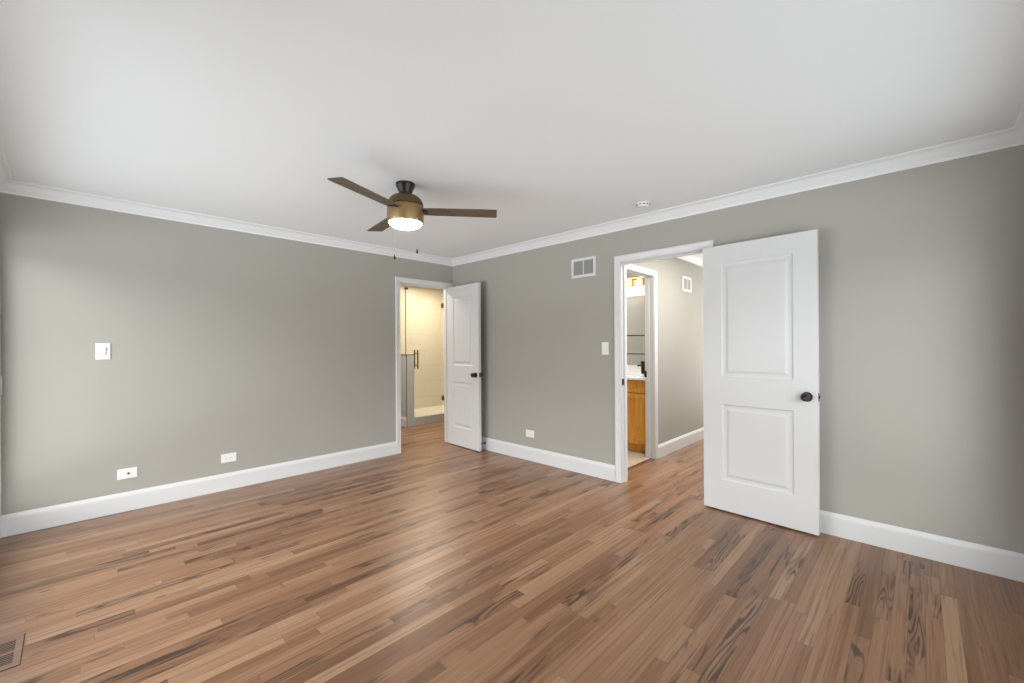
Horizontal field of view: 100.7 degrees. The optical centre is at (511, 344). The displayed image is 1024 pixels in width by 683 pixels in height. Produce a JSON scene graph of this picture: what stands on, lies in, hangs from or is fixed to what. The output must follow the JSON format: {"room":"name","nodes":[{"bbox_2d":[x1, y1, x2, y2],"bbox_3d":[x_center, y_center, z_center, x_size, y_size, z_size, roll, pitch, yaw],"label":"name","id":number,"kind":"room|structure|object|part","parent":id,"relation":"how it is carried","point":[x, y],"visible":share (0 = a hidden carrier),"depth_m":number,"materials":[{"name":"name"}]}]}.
{"room":"empty bedroom","nodes":[
{"label":"empty bedroom","id":0,"kind":"room"},
{"bbox_2d":[0,193,452,514],"bbox_3d":[-1.066,0.085,5.466,0.100,2.425,7.298,0,0,44],"label":"wall","id":1,"kind":"structure","parent":0,"point":[265,350],"depth_m":3.56,"materials":[{"name":"grey paint"}]},
{"bbox_2d":[95,343,109,359],"bbox_3d":[-3.127,0.051,3.245,0.012,0.124,0.082,0,0,44],"label":"light switch","id":2,"kind":"object","parent":1,"relation":"attached to","point":[102,350],"visible":1,"depth_m":3.24,"materials":[{"name":"white plastic"}]},
{"bbox_2d":[117,467,136,479],"bbox_3d":[-3.025,1.013,3.338,0.020,0.080,0.118,0,0,44],"label":"cable plate","id":3,"kind":"object","parent":1,"relation":"attached to","point":[126,473],"visible":1,"depth_m":3.34,"materials":[{"name":"white plastic"}]},
{"bbox_2d":[221,452,235,462],"bbox_3d":[-2.557,1.021,3.833,0.009,0.078,0.118,0,0,44],"label":"wall outlet","id":4,"kind":"object","parent":1,"relation":"attached to","point":[229,457],"visible":1,"depth_m":3.83,"materials":[{"name":"white plastic"}]},
{"bbox_2d":[224,455,232,459],"bbox_3d":[-2.555,1.021,3.831,0.002,0.034,0.069,0,0,44],"label":"receptacle","id":5,"kind":"object","parent":4,"relation":"attached to","point":[226,457],"depth_m":3.83,"materials":[{"name":"white plastic"}]},
{"bbox_2d":[395,276,452,453],"bbox_3d":[-1.120,0.242,5.396,0.120,2.112,0.857,0,0,44],"label":"door frame","id":6,"kind":"structure","parent":1,"relation":"attached to","point":[398,280],"depth_m":5.10,"materials":[{"name":"white paint"}]},
{"bbox_2d":[447,282,482,450],"bbox_3d":[-0.610,0.268,5.345,0.154,2.030,0.676,0,0,-43],"label":"door","id":7,"kind":"structure","parent":1,"relation":"in","point":[463,301],"depth_m":5.31,"materials":[{"name":"white paint"}]},
{"bbox_2d":[401,354,413,426],"bbox_3d":[-2.001,0.732,7.135,1.070,1.147,0.144,0,0,44],"label":"wall","id":8,"kind":"structure","parent":0,"point":[407,361],"depth_m":6.76,"materials":[{"name":"grey paint"}]},
{"bbox_2d":[401,417,406,426],"bbox_3d":[-2.055,1.231,7.083,1.060,0.148,0.016,0,0,44],"label":"baseboard","id":9,"kind":"structure","parent":8,"relation":"attached to","point":[403,419],"depth_m":6.76,"materials":[{"name":"white paint"}]},
{"bbox_2d":[404,287,407,354],"bbox_3d":[-2.014,-0.376,7.138,1.049,1.068,0.141,0,0,44],"label":"screen","id":10,"kind":"object","parent":8,"relation":"on","point":[405,288],"visible":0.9,"depth_m":6.74,"materials":[{"name":"clear glass"}]},
{"bbox_2d":[400,285,443,408],"bbox_3d":[-2.401,0.095,7.583,0.120,2.425,3.500,0,0,44],"label":"wall","id":11,"kind":"structure","parent":0,"point":[424,312],"depth_m":8.23,"materials":[{"name":"beige tile"}]},
{"bbox_2d":[414,405,443,415],"bbox_3d":[-1.445,1.258,7.788,0.960,0.090,1.685,0,0,44],"label":"floor","id":12,"kind":"structure","parent":0,"point":[433,409],"depth_m":7.83,"materials":[{"name":"beige tile"}]},
{"bbox_2d":[0,0,1023,258],"bbox_3d":[-0.155,-1.184,4.547,7.700,0.100,7.350,0,0,44],"label":"ceiling","id":13,"kind":"structure","parent":0,"point":[553,117],"depth_m":1.96,"materials":[{"name":"white paint"}]},
{"bbox_2d":[327,177,496,259],"bbox_3d":[-0.850,-0.853,3.028,1.098,0.557,1.155,0,0,44],"label":"ceiling fan","id":14,"kind":"object","parent":13,"relation":"hanging from","point":[405,210],"visible":1,"depth_m":2.91,"materials":[{"name":"brown wood"}]},
{"bbox_3d":[-0.901,-0.941,2.640,0.126,0.021,0.536,0,0,23],"label":"blade","id":15,"kind":"part","parent":14,"relation":"part of","materials":[{"name":"brown wood"}]},
{"bbox_3d":[-0.977,-0.940,3.293,0.126,0.021,0.536,0,0,-37],"label":"blade","id":16,"kind":"part","parent":14,"relation":"part of","materials":[{"name":"brown wood"}]},
{"bbox_3d":[-0.750,-0.839,2.988,0.224,0.042,0.224,0,0,44],"label":"lamp shade","id":17,"kind":"part","parent":14,"relation":"part of","materials":[{"name":"white glass"}]},
{"bbox_3d":[-0.373,-0.944,3.032,0.536,0.021,0.126,0,0,-7],"label":"blade","id":18,"kind":"part","parent":14,"relation":"part of","materials":[{"name":"brown wood"}]},
{"bbox_2d":[636,201,649,208],"bbox_3d":[1.059,-1.125,3.431,0.112,0.033,0.112,0,0,44],"label":"smoke detector","id":19,"kind":"object","parent":13,"relation":"attached to","point":[643,204],"visible":1,"depth_m":3.40,"materials":[{"name":"white plastic"}]},
{"bbox_2d":[0,421,1023,682],"bbox_3d":[-0.141,1.314,4.544,7.700,0.054,7.350,0,0,44],"label":"floor","id":20,"kind":"structure","parent":0,"point":[435,560],"depth_m":2.22,"materials":[{"name":"brown wood"}]},
{"bbox_2d":[0,633,25,671],"bbox_3d":[-2.147,1.298,1.763,0.278,0.003,0.153,0,0,44],"label":"floor vent","id":21,"kind":"object","parent":20,"relation":"in","point":[11,649],"visible":1,"depth_m":1.79,"materials":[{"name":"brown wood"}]},
{"bbox_2d":[414,412,443,425],"bbox_3d":[-1.041,1.235,7.439,0.108,0.130,1.628,0,0,44],"label":"curb","id":22,"kind":"object","parent":20,"relation":"on","point":[436,417],"visible":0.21,"depth_m":7.03,"materials":[{"name":"grey stone"}]},
{"bbox_2d":[414,303,443,399],"bbox_3d":[-1.378,0.128,7.062,0.119,2.054,0.612,0,0,44],"label":"shower door","id":23,"kind":"structure","parent":22,"relation":"on","point":[442,304],"depth_m":6.90,"materials":[{"name":"clear glass"}]},
{"bbox_3d":[-1.554,0.237,6.878,0.119,0.300,0.025,0,0,44],"label":"door handle","id":24,"kind":"part","parent":23,"relation":"part of","materials":[{"name":"brown metal"}]},
{"bbox_2d":[627,380,645,452],"bbox_3d":[1.383,0.849,5.492,1.085,0.860,0.563,0,0,44],"label":"vanity cabinet","id":25,"kind":"object","parent":20,"relation":"on","point":[636,422],"visible":0.12,"depth_m":5.03,"materials":[{"name":"brown wood"}]},
{"bbox_2d":[627,365,644,380],"bbox_3d":[1.365,0.344,5.490,1.105,0.150,0.588,0,0,44],"label":"countertop","id":26,"kind":"structure","parent":25,"relation":"on","point":[633,371],"depth_m":5.50,"materials":[{"name":"white stone"}]},
{"bbox_2d":[627,373,643,376],"bbox_3d":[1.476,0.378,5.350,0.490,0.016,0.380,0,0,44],"label":"basin","id":27,"kind":"object","parent":26,"relation":"in","point":[628,374],"depth_m":5.24,"materials":[{"name":"white ceramic"}]},
{"bbox_2d":[637,361,644,373],"bbox_3d":[1.647,0.298,5.420,0.036,0.173,0.150,0,0,44],"label":"faucet","id":28,"kind":"object","parent":26,"relation":"on","point":[642,365],"visible":0.88,"depth_m":5.44,"materials":[{"name":"brown metal"}]},
{"bbox_3d":[1.453,0.496,5.045,0.354,0.143,0.018,0,0,44],"label":"drawer","id":29,"kind":"part","parent":25,"relation":"part of","materials":[{"name":"brown wood"}]},
{"bbox_2d":[628,458,654,470],"bbox_3d":[1.333,1.278,4.498,0.057,0.009,0.700,0,0,44],"label":"threshold","id":30,"kind":"object","parent":20,"relation":"on","point":[649,459],"depth_m":4.51,"materials":[{"name":"brown wood"}]},
{"bbox_2d":[626,273,644,364],"bbox_3d":[1.536,0.071,5.818,1.360,2.425,0.120,0,0,44],"label":"wall","id":31,"kind":"structure","parent":0,"point":[636,303],"depth_m":5.63,"materials":[{"name":"grey paint"}]},
{"bbox_2d":[627,365,640,373],"bbox_3d":[1.563,0.327,5.696,1.105,0.118,0.016,0,0,44],"label":"backsplash","id":32,"kind":"structure","parent":31,"relation":"attached to","point":[630,368],"depth_m":5.64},
{"bbox_2d":[627,277,644,295],"bbox_3d":[1.509,-0.772,5.695,0.600,0.240,0.090,0,0,44],"label":"vanity light","id":33,"kind":"object","parent":31,"relation":"attached to","point":[635,285],"visible":0.38,"depth_m":5.54,"materials":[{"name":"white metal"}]},
{"bbox_3d":[1.557,-0.817,5.637,0.068,0.080,0.068,0,0,44],"label":"lamp shade","id":34,"kind":"part","parent":33,"relation":"part of","materials":[{"name":"white glass"}]},
{"bbox_2d":[627,286,644,295],"bbox_3d":[1.505,-0.704,5.691,0.600,0.104,0.078,0,0,44],"label":"diffuser","id":35,"kind":"object","parent":33,"relation":"attached to","point":[631,290],"depth_m":5.54,"materials":[{"name":"white glass"}]},
{"bbox_3d":[1.533,-0.819,5.720,0.600,0.145,0.020,0,0,44],"label":"plate","id":36,"kind":"part","parent":33,"relation":"part of","materials":[{"name":"gold metal"}]},
{"bbox_3d":[1.665,-0.818,5.533,0.068,0.080,0.068,0,0,44],"label":"lamp shade","id":37,"kind":"part","parent":33,"relation":"part of","materials":[{"name":"white glass"}]},
{"bbox_2d":[633,257,703,444],"bbox_3d":[2.055,0.067,5.305,0.100,2.425,3.200,0,0,44],"label":"wall","id":38,"kind":"structure","parent":0,"point":[679,312],"depth_m":5.24,"materials":[{"name":"grey paint"}]},
{"bbox_2d":[626,264,657,459],"bbox_3d":[1.306,0.227,4.521,0.131,2.112,0.832,0,0,44],"label":"door frame","id":39,"kind":"structure","parent":38,"relation":"attached to","point":[649,303],"depth_m":4.76,"materials":[{"name":"white paint"}]},
{"bbox_2d":[658,427,703,457],"bbox_3d":[2.392,1.204,5.563,0.016,0.148,2.168,0,0,44],"label":"baseboard","id":40,"kind":"structure","parent":38,"relation":"attached to","point":[665,448],"depth_m":5.22,"materials":[{"name":"white paint"}]},
{"bbox_2d":[682,276,691,292],"bbox_3d":[2.229,-0.769,5.411,0.011,0.190,0.280,0,0,44],"label":"air vent","id":41,"kind":"object","parent":38,"relation":"in","point":[686,281],"visible":1,"depth_m":5.41,"materials":[{"name":"white metal"}]},
{"bbox_2d":[676,255,702,266],"bbox_3d":[2.079,-1.106,5.208,0.080,0.080,3.100,0,0,44],"label":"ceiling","id":42,"kind":"structure","parent":38,"relation":"attached to","point":[694,259],"depth_m":5.50,"materials":[{"name":"white paint"}]},
{"bbox_2d":[453,145,1023,553],"bbox_3d":[1.065,0.071,3.967,5.050,2.425,0.100,0,0,44],"label":"wall","id":43,"kind":"structure","parent":0,"point":[921,269],"depth_m":2.68,"materials":[{"name":"grey paint"}]},
{"bbox_2d":[0,104,1023,265],"bbox_3d":[-0.364,-1.095,2.563,4.950,0.080,3.898,0,0,44],"label":"crown molding","id":44,"kind":"structure","parent":43,"relation":"attached to","point":[1014,136],"depth_m":3.23,"materials":[{"name":"white paint"}]},
{"bbox_2d":[526,430,533,437],"bbox_3d":[0.200,0.992,4.729,0.118,0.078,0.009,0,0,44],"label":"wall outlet","id":45,"kind":"object","parent":43,"relation":"attached to","point":[529,433],"visible":1,"depth_m":4.72,"materials":[{"name":"white plastic"}]},
{"bbox_2d":[481,437,614,481],"bbox_3d":[0.092,1.216,4.828,2.438,0.148,0.016,0,0,44],"label":"baseboard","id":46,"kind":"structure","parent":43,"relation":"attached to","point":[571,463],"depth_m":4.49,"materials":[{"name":"white paint"}]},
{"bbox_2d":[571,256,595,278],"bbox_3d":[0.711,-0.769,4.228,0.288,0.193,0.011,0,0,44],"label":"air vent","id":47,"kind":"object","parent":43,"relation":"in","point":[581,267],"visible":1,"depth_m":4.22,"materials":[{"name":"white metal"}]},
{"bbox_2d":[602,342,608,354],"bbox_3d":[0.890,0.036,4.059,0.073,0.120,0.010,0,0,44],"label":"light switch","id":48,"kind":"object","parent":43,"relation":"attached to","point":[605,345],"visible":1,"depth_m":4.05,"materials":[{"name":"white plastic"}]},
{"bbox_2d":[614,240,713,482],"bbox_3d":[1.320,0.226,3.710,0.890,2.112,0.120,0,0,44],"label":"door frame","id":49,"kind":"structure","parent":43,"relation":"attached to","point":[705,244],"depth_m":3.95,"materials":[{"name":"white paint"}]},
{"bbox_2d":[702,229,819,535],"bbox_3d":[1.784,0.252,3.097,0.154,2.030,0.768,0,0,-43],"label":"door","id":50,"kind":"structure","parent":43,"relation":"in","point":[761,397],"depth_m":3.04,"materials":[{"name":"white paint"}]},
{"bbox_3d":[1.963,0.350,2.835,0.060,0.066,0.066,0,0,-43],"label":"knob","id":51,"kind":"part","parent":50,"relation":"part of","materials":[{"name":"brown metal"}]},
{"bbox_2d":[820,510,1023,581],"bbox_3d":[0.850,1.208,1.405,1.618,0.148,3.898,0,0,44],"label":"baseboard","id":52,"kind":"structure","parent":43,"relation":"attached to","point":[973,556],"depth_m":2.53,"materials":[{"name":"white paint"}]},
{"bbox_3d":[-1.708,0.084,1.087,5.050,2.425,0.100,0,0,44],"label":"wall","id":53,"kind":"structure","parent":0,"visible":0},
{"bbox_2d":[0,322,1,517],"bbox_3d":[-2.506,0.167,1.860,2.805,1.972,0.146,0,0,44],"label":"window","id":54,"kind":"structure","parent":53,"relation":"in","point":[0,322],"depth_m":2.86,"materials":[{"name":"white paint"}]},
{"bbox_3d":[-2.467,0.166,1.901,2.805,1.972,0.019,0,0,44],"label":"casing","id":55,"kind":"part","parent":54,"relation":"part of","materials":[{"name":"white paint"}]},
{"bbox_2d":[0,441,396,537],"bbox_3d":[-0.651,1.217,2.248,4.950,0.148,3.031,0,0,44],"label":"baseboard","id":56,"kind":"structure","parent":53,"relation":"attached to","point":[16,523],"depth_m":3.53,"materials":[{"name":"white paint"}]}
]}

